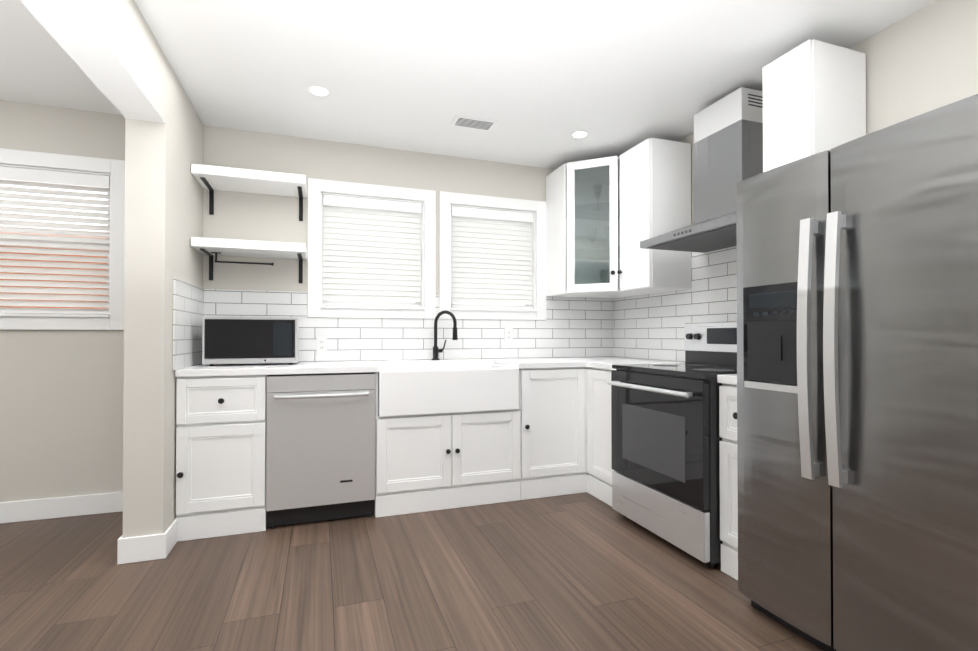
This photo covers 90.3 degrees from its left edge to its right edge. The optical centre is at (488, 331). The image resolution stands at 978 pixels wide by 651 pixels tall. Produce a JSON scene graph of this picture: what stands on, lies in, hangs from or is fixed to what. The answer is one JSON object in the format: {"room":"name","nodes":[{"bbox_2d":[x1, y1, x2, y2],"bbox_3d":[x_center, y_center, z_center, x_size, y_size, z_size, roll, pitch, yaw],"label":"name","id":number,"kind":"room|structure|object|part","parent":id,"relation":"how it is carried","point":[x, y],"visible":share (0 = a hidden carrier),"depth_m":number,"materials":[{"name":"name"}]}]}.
{"room":"kitchen","nodes":[
{"label":"kitchen","id":0,"kind":"room"},
{"bbox_2d":[20,0,165,122],"bbox_3d":[-0.800,-1.219,-0.155,0.168,0.329,5.388,0,-1,-19],"label":"header beam","id":1,"kind":"structure","parent":0,"point":[113,50],"depth_m":1.92,"materials":[{"name":"white paint"}]},
{"bbox_2d":[123,58,203,537],"bbox_3d":[-1.821,-0.119,2.771,0.168,2.478,0.828,0,-1,-19],"label":"partition column","id":2,"kind":"structure","parent":0,"point":[163,206],"depth_m":2.39,"materials":[{"name":"white paint"}]},
{"bbox_2d":[117,535,151,563],"bbox_3d":[-1.903,1.058,2.712,0.014,0.121,0.822,0,-1,-19],"label":"baseboard","id":3,"kind":"structure","parent":2,"relation":"attached to","point":[127,547],"depth_m":2.34,"materials":[{"name":"white"}]},
{"bbox_2d":[173,277,204,369],"bbox_3d":[-1.757,-0.036,2.857,0.008,0.485,0.670,0,-1,-19],"label":"tile backsplash","id":4,"kind":"structure","parent":2,"relation":"attached to","point":[188,299],"depth_m":2.79,"materials":[{"name":"white tile"}]},
{"bbox_2d":[0,100,612,501],"bbox_3d":[-2.150,-0.116,3.176,7.078,2.480,0.150,0,-1,-19],"label":"wall","id":5,"kind":"structure","parent":0,"point":[61,411],"depth_m":3.02,"materials":[{"name":"white paint"}]},
{"bbox_2d":[0,492,122,523],"bbox_3d":[-3.664,1.057,2.547,3.448,0.121,0.019,0,-1,-19],"label":"baseboard","id":6,"kind":"structure","parent":5,"relation":"attached to","point":[58,507],"depth_m":2.92,"materials":[{"name":"white"}]},
{"bbox_2d":[0,148,124,329],"bbox_3d":[-2.721,-0.538,2.951,0.920,1.060,0.157,0,-1,-19],"label":"window","id":7,"kind":"structure","parent":5,"relation":"in","point":[113,319],"depth_m":2.99,"materials":[{"name":"white"}]},
{"bbox_2d":[0,166,109,313],"bbox_3d":[-2.717,-0.538,2.941,0.714,0.862,0.059,0,-1,-19],"label":"window blinds","id":8,"kind":"object","parent":7,"relation":"attached to","point":[23,176],"visible":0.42,"depth_m":2.96,"materials":[{"name":"white plastic"}]},
{"bbox_3d":[-2.740,-0.537,3.006,0.726,0.868,0.040,0,-1,-19],"label":"window sash","id":9,"kind":"part","parent":7,"relation":"part of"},
{"bbox_2d":[191,237,306,282],"bbox_3d":[-1.518,-0.446,3.136,0.636,0.220,0.343,0,-1,-19],"label":"shelf","id":10,"kind":"object","parent":5,"relation":"attached to","point":[211,247],"visible":1,"depth_m":3.05,"materials":[{"name":"white wood"}]},
{"bbox_2d":[191,164,306,220],"bbox_3d":[-1.518,-0.880,3.140,0.636,0.220,0.343,0,-1,-19],"label":"shelf","id":11,"kind":"object","parent":5,"relation":"attached to","point":[211,178],"visible":1,"depth_m":3.06,"materials":[{"name":"white wood"}]},
{"bbox_2d":[307,178,435,318],"bbox_3d":[-0.856,-0.581,3.601,0.910,0.973,0.157,0,-1,-19],"label":"window","id":12,"kind":"structure","parent":5,"relation":"in","point":[317,189],"depth_m":3.53,"materials":[{"name":"white wood"}]},
{"bbox_3d":[-0.876,-0.575,3.656,0.716,0.791,0.040,0,-1,-19],"label":"window sash","id":13,"kind":"part","parent":12,"relation":"part of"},
{"bbox_2d":[323,194,421,306],"bbox_3d":[-0.853,-0.576,3.590,0.704,0.785,0.059,0,-1,-19],"label":"window blinds","id":14,"kind":"object","parent":12,"relation":"attached to","point":[371,249],"visible":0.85,"depth_m":3.58,"materials":[{"name":"white plastic"}]},
{"bbox_2d":[205,289,612,361],"bbox_3d":[-0.400,-0.159,3.700,3.124,0.745,0.008,0,-1,-19],"label":"tile backsplash","id":15,"kind":"structure","parent":5,"relation":"attached to","point":[572,326],"depth_m":3.68,"materials":[{"name":"white tile"}]},
{"bbox_2d":[316,337,326,352],"bbox_3d":[-1.174,0.096,3.416,0.070,0.114,0.008,0,-1,-19],"label":"electrical outlet","id":16,"kind":"object","parent":15,"relation":"attached to","point":[321,344],"visible":1,"depth_m":3.41,"materials":[{"name":"white plastic"}]},
{"bbox_2d":[504,328,512,341],"bbox_3d":[0.157,0.030,3.881,0.070,0.114,0.008,0,-1,-19],"label":"electrical outlet","id":17,"kind":"object","parent":15,"relation":"attached to","point":[508,334],"visible":1,"depth_m":3.88,"materials":[{"name":"white plastic"}]},
{"bbox_2d":[439,191,545,319],"bbox_3d":[0.026,-0.578,3.908,0.896,0.973,0.157,0,-1,-19],"label":"window","id":18,"kind":"structure","parent":5,"relation":"in","point":[447,200],"depth_m":3.85,"materials":[{"name":"white wood"}]},
{"bbox_3d":[0.006,-0.572,3.963,0.702,0.791,0.040,0,-1,-19],"label":"window sash","id":19,"kind":"part","parent":18,"relation":"part of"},
{"bbox_2d":[451,206,533,308],"bbox_3d":[0.029,-0.574,3.897,0.690,0.785,0.059,0,-1,-19],"label":"window blinds","id":20,"kind":"object","parent":18,"relation":"attached to","point":[491,256],"visible":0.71,"depth_m":3.89,"materials":[{"name":"white plastic"}]},
{"bbox_2d":[546,156,651,298],"bbox_3d":[0.868,-0.781,3.816,0.635,0.990,0.612,0,-1,-19],"label":"upper cabinet","id":21,"kind":"object","parent":5,"relation":"attached to","point":[582,228],"visible":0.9,"depth_m":3.79,"materials":[{"name":"white wood"}]},
{"bbox_2d":[0,492,823,650],"bbox_3d":[-1.103,1.147,0.157,7.078,0.100,6.520,0,-1,-19],"label":"floor","id":22,"kind":"structure","parent":0,"point":[585,571],"depth_m":2.10,"materials":[{"name":"brown wood"}]},
{"bbox_2d":[175,375,267,541],"bbox_3d":[-1.556,0.684,2.936,0.439,0.875,0.673,0,-1,-19],"label":"base cabinet","id":23,"kind":"object","parent":22,"relation":"on","point":[221,430],"visible":0.98,"depth_m":2.65,"materials":[{"name":"white wood"}]},
{"bbox_2d":[266,372,374,528],"bbox_3d":[-1.048,0.689,3.059,0.594,0.868,0.673,0,-1,-19],"label":"dishwasher","id":24,"kind":"object","parent":22,"relation":"on","point":[320,453],"visible":0.94,"depth_m":2.81,"materials":[{"name":"silver metal"}]},
{"bbox_2d":[374,369,519,517],"bbox_3d":[-0.334,0.688,3.361,0.945,0.875,0.673,0,-1,-19],"label":"base cabinet","id":25,"kind":"object","parent":22,"relation":"on","point":[430,462],"visible":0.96,"depth_m":3.06,"materials":[{"name":"white wood"}]},
{"bbox_2d":[520,367,586,499],"bbox_3d":[0.356,0.690,3.602,0.511,0.875,0.673,0,-1,-19],"label":"base cabinet","id":26,"kind":"object","parent":22,"relation":"on","point":[553,431],"visible":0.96,"depth_m":3.31,"materials":[{"name":"white wood"}]},
{"bbox_2d":[586,367,612,506],"bbox_3d":[0.931,0.690,3.594,0.672,0.875,1.066,0,-1,-19],"label":"base cabinet","id":27,"kind":"object","parent":22,"relation":"on","point":[599,470],"visible":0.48,"depth_m":3.25,"materials":[{"name":"white wood"}]},
{"bbox_2d":[175,357,598,376],"bbox_3d":[-0.292,0.231,3.374,3.111,0.038,0.667,0,-1,-19],"label":"countertop","id":28,"kind":"structure","parent":27,"relation":"on","point":[325,367],"depth_m":3.06,"materials":[{"name":"white stone"}]},
{"bbox_2d":[202,316,298,365],"bbox_3d":[-1.499,0.062,3.109,0.520,0.295,0.353,0,-1,-19],"label":"microwave","id":29,"kind":"object","parent":28,"relation":"on","point":[240,340],"visible":1,"depth_m":2.95,"materials":[{"name":"black glass"}]},
{"bbox_2d":[432,310,457,359],"bbox_3d":[-0.328,0.030,3.566,0.163,0.367,0.175,0,-1,-19],"label":"faucet","id":30,"kind":"object","parent":28,"relation":"on","point":[436,350],"visible":1,"depth_m":3.58,"materials":[{"name":"black metal"}]},
{"bbox_2d":[378,364,518,416],"bbox_3d":[-0.309,0.381,3.293,0.907,0.277,0.488,0,-1,-19],"label":"farmhouse sink","id":31,"kind":"object","parent":28,"relation":"in","point":[423,390],"visible":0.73,"depth_m":3.06,"materials":[{"name":"white ceramic"}]},
{"bbox_2d":[587,357,684,369],"bbox_3d":[1.048,0.231,3.280,0.642,0.038,0.390,0,-1,-19],"label":"countertop","id":32,"kind":"structure","parent":27,"relation":"on","point":[606,363],"depth_m":3.34,"materials":[{"name":"white stone"}]},
{"bbox_2d":[607,322,736,567],"bbox_3d":[1.139,0.532,2.698,0.690,1.175,0.760,0,-1,-19],"label":"range","id":33,"kind":"object","parent":22,"relation":"on","point":[665,438],"visible":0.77,"depth_m":2.52,"materials":[{"name":"silver metal"}]},
{"bbox_2d":[719,383,737,579],"bbox_3d":[1.399,0.678,2.248,0.672,0.875,0.252,0,-1,-19],"label":"base cabinet","id":34,"kind":"object","parent":22,"relation":"on","point":[728,474],"visible":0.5,"depth_m":2.22,"materials":[{"name":"white wood"}]},
{"bbox_2d":[717,374,736,384],"bbox_3d":[1.406,0.222,2.254,0.639,0.038,0.252,0,-1,-19],"label":"countertop","id":35,"kind":"structure","parent":34,"relation":"on","point":[728,379],"depth_m":2.22,"materials":[{"name":"white stone"}]},
{"bbox_2d":[736,94,977,650],"bbox_3d":[1.487,0.247,1.660,0.843,1.727,0.910,0,-1,-19],"label":"refrigerator","id":36,"kind":"object","parent":22,"relation":"on","point":[857,359],"visible":1,"depth_m":1.50,"materials":[{"name":"silver metal"}]},
{"bbox_2d":[0,0,935,168],"bbox_3d":[-1.103,-1.433,0.180,7.078,0.100,6.520,0,-1,-19],"label":"ceiling","id":37,"kind":"structure","parent":0,"point":[540,81],"depth_m":2.48,"materials":[{"name":"white paint"}]},
{"bbox_2d":[308,85,330,96],"bbox_3d":[-0.959,-1.357,2.749,0.124,0.004,0.124,0,-1,-19],"label":"recessed light","id":38,"kind":"object","parent":37,"relation":"in","point":[320,91],"visible":1,"depth_m":2.74,"materials":[{"name":"white plastic"}]},
{"bbox_2d":[450,115,497,130],"bbox_3d":[-0.098,-1.351,3.166,0.280,0.008,0.150,0,-1,-19],"label":"ceiling vent","id":39,"kind":"object","parent":37,"relation":"in","point":[473,123],"visible":0.98,"depth_m":3.16,"materials":[{"name":"white metal"}]},
{"bbox_2d":[571,131,588,137],"bbox_3d":[0.624,-1.351,3.343,0.124,0.004,0.124,0,-1,-19],"label":"recessed light","id":40,"kind":"object","parent":37,"relation":"in","point":[579,134],"visible":1,"depth_m":3.34,"materials":[{"name":"white plastic"}]},
{"bbox_2d":[624,0,977,361],"bbox_3d":[2.168,-0.133,1.307,0.150,2.480,6.220,0,-1,-19],"label":"wall","id":41,"kind":"structure","parent":0,"point":[923,60],"depth_m":2.06,"materials":[{"name":"white paint"}]},
{"bbox_2d":[617,138,690,292],"bbox_3d":[1.147,-0.784,3.416,0.372,0.990,0.343,0,-1,-19],"label":"upper cabinet","id":42,"kind":"object","parent":41,"relation":"attached to","point":[655,186],"visible":0.98,"depth_m":3.28,"materials":[{"name":"white wood"}]},
{"bbox_2d":[613,246,736,361],"bbox_3d":[1.420,-0.163,3.207,0.010,0.745,2.100,0,-1,-19],"label":"tile backsplash","id":43,"kind":"structure","parent":41,"relation":"attached to","point":[647,326],"depth_m":3.45,"materials":[{"name":"white tile"}]},
{"bbox_2d":[640,87,762,252],"bbox_3d":[1.302,-0.910,2.767,0.505,0.789,0.754,0,-1,-19],"label":"range hood","id":44,"kind":"object","parent":41,"relation":"attached to","point":[728,145],"visible":0.79,"depth_m":2.71,"materials":[{"name":"silver metal"}]},
{"bbox_2d":[763,39,865,171],"bbox_3d":[1.525,-0.794,2.306,0.387,0.990,0.249,0,-1,-19],"label":"upper cabinet","id":45,"kind":"object","parent":41,"relation":"attached to","point":[814,96],"visible":0.4,"depth_m":2.21,"materials":[{"name":"white wood"}]},
{"label":"outside","id":46,"kind":"structure","parent":0,"visible":0},
{"bbox_2d":[0,179,519,308],"bbox_3d":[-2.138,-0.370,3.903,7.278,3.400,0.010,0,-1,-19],"label":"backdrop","id":47,"kind":"structure","parent":46,"point":[72,236],"depth_m":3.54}
]}

